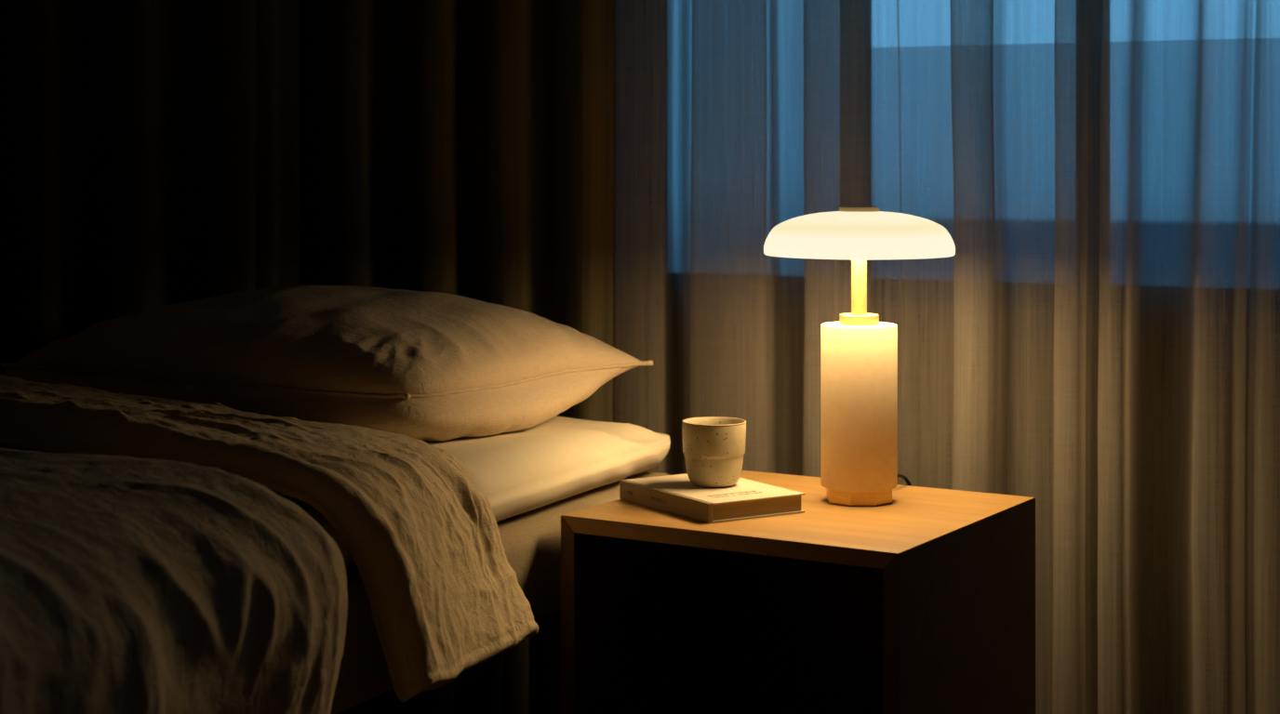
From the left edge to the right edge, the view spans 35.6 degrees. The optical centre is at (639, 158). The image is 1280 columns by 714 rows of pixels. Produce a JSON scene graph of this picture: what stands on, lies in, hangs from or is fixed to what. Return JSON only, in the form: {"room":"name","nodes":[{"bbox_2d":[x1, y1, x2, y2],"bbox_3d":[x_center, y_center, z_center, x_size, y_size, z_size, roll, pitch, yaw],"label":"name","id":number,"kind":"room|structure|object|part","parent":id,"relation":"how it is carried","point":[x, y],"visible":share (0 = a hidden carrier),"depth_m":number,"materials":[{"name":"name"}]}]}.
{"room":"bedroom","nodes":[
{"label":"bedroom","id":0,"kind":"room"},
{"bbox_2d":[337,702,470,713],"bbox_3d":[-0.343,1.035,1.532,4.700,0.100,4.500,0,0,25],"label":"floor","id":1,"kind":"structure","parent":0,"point":[378,708],"depth_m":3.55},
{"bbox_2d":[330,471,668,713],"bbox_3d":[-0.999,0.741,2.517,1.414,0.488,2.065,0,0,25],"label":"bed base","id":2,"kind":"object","parent":1,"relation":"on","point":[531,540],"visible":0.1,"depth_m":2.70,"materials":[{"name":"fabric"}]},
{"bbox_2d":[0,374,670,567],"bbox_3d":[-0.996,0.446,2.522,1.410,0.097,2.077,0,0,25],"label":"mattress","id":3,"kind":"object","parent":2,"relation":"on","point":[557,459],"visible":0.16,"depth_m":2.80,"materials":[{"name":"fabric"}]},
{"bbox_2d":[0,374,538,713],"bbox_3d":[-1.069,0.542,2.184,1.480,0.522,1.493,0,0,25],"label":"duvet","id":4,"kind":"object","parent":3,"relation":"on","point":[166,560],"visible":1,"depth_m":2.06,"materials":[{"name":"fabric"}]},
{"bbox_2d":[0,285,653,441],"bbox_3d":[-0.483,0.298,3.129,0.816,0.196,0.614,0,0,31],"label":"pillow","id":5,"kind":"object","parent":3,"relation":"on","point":[429,366],"visible":0.87,"depth_m":2.90,"materials":[{"name":"fabric"}]},
{"bbox_3d":[-0.238,0.816,3.095,0.060,0.338,0.060,0,0,25],"label":"leg","id":6,"kind":"part","parent":2,"relation":"part of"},
{"bbox_2d":[560,470,1035,713],"bbox_3d":[0.229,0.735,2.780,0.500,0.500,0.473,0,0,32],"label":"nightstand","id":7,"kind":"object","parent":1,"relation":"on","point":[922,602],"visible":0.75,"depth_m":2.79,"materials":[{"name":"brown wood"}]},
{"bbox_3d":[0.025,0.735,2.905,0.022,0.499,0.473,0,0,32],"label":"panel","id":8,"kind":"part","parent":7,"relation":"part of","materials":[{"name":"brown wood"}]},
{"bbox_2d":[619,473,804,523],"bbox_3d":[0.098,0.472,2.785,0.160,0.026,0.228,0,0,-32],"label":"book","id":9,"kind":"object","parent":7,"relation":"on","point":[676,494],"visible":0.99,"depth_m":2.72,"materials":[{"name":"paper"}]},
{"bbox_2d":[681,416,746,487],"bbox_3d":[0.104,0.414,2.800,0.090,0.090,0.090,0,0,25],"label":"cup","id":10,"kind":"object","parent":9,"relation":"on","point":[713,447],"visible":1,"depth_m":2.77,"materials":[{"name":"ceramic"}]},
{"bbox_3d":[0.229,0.496,2.780,0.498,0.022,0.473,0,0,32],"label":"panel","id":11,"kind":"part","parent":7,"relation":"part of","materials":[{"name":"brown wood"}]},
{"bbox_3d":[0.349,0.726,2.976,0.456,0.438,0.012,0,0,31],"label":"panel","id":12,"kind":"part","parent":7,"relation":"part of","materials":[{"name":"black wood"}]},
{"bbox_2d":[763,206,955,506],"bbox_3d":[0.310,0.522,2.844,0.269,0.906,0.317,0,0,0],"label":"table lamp","id":13,"kind":"object","parent":7,"relation":"on","point":[859,352],"visible":0.99,"depth_m":2.77,"materials":[{"name":"white metal"}]},
{"bbox_3d":[0.310,0.177,2.820,0.022,0.088,0.022,0,0,0],"label":"stem","id":14,"kind":"part","parent":13,"relation":"part of","materials":[{"name":"gold metal"}]},
{"bbox_3d":[0.310,0.106,2.820,0.269,0.062,0.269,0,0,0],"label":"lamp shade","id":15,"kind":"part","parent":13,"relation":"part of","materials":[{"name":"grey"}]},
{"bbox_3d":[0.373,0.719,2.931,0.020,0.512,0.162,0,0,33],"label":"power cord","id":16,"kind":"part","parent":13,"relation":"part of","materials":[{"name":"black plastic"}]},
{"bbox_3d":[0.432,0.735,2.655,0.022,0.499,0.473,0,0,32],"label":"panel","id":17,"kind":"part","parent":7,"relation":"part of","materials":[{"name":"brown wood"}]},
{"bbox_2d":[614,0,1279,713],"bbox_3d":[0.531,-0.265,3.441,4.700,2.500,0.200,0,0,25],"label":"wall","id":18,"kind":"structure","parent":0,"point":[1152,566],"depth_m":3.27,"materials":[{"name":"paint"}]},
{"bbox_2d":[613,0,1279,713],"bbox_3d":[0.935,-0.227,3.013,2.171,2.416,0.187,0,0,24],"label":"sheer curtain","id":19,"kind":"object","parent":18,"relation":"hanging from","point":[1093,373],"visible":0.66,"depth_m":3.13,"materials":[{"name":"fabric"}]},
{"bbox_2d":[631,0,1279,308],"bbox_3d":[1.035,-0.362,3.200,2.282,1.205,0.060,0,0,25],"label":"window","id":20,"kind":"structure","parent":18,"relation":"in","point":[1041,288],"depth_m":3.48,"materials":[{"name":"glass"}]},
{"bbox_3d":[0.563,0.009,3.408,0.372,0.402,0.006,0,0,25],"label":"pane","id":21,"kind":"part","parent":20,"relation":"part of","materials":[{"name":"clear glass"}]},
{"label":"outside","id":22,"kind":"structure","parent":0,"visible":0},
{"bbox_2d":[815,218,1279,287],"bbox_3d":[6.623,1.385,6.949,12.741,2.200,0.150,0,0,25],"label":"wall","id":23,"kind":"structure","parent":22,"point":[1165,255],"depth_m":9.03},
{"bbox_3d":[-2.466,-0.265,2.421,0.100,2.500,4.150,0,0,25],"label":"wall","id":24,"kind":"structure","parent":0,"visible":0},
{"bbox_2d":[0,0,615,713],"bbox_3d":[-1.138,-0.227,3.859,2.399,2.416,0.100,0,0,25],"label":"drape","id":25,"kind":"object","parent":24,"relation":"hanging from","point":[154,153],"visible":0.48,"depth_m":3.63,"materials":[{"name":"brown fabric"}]}
]}

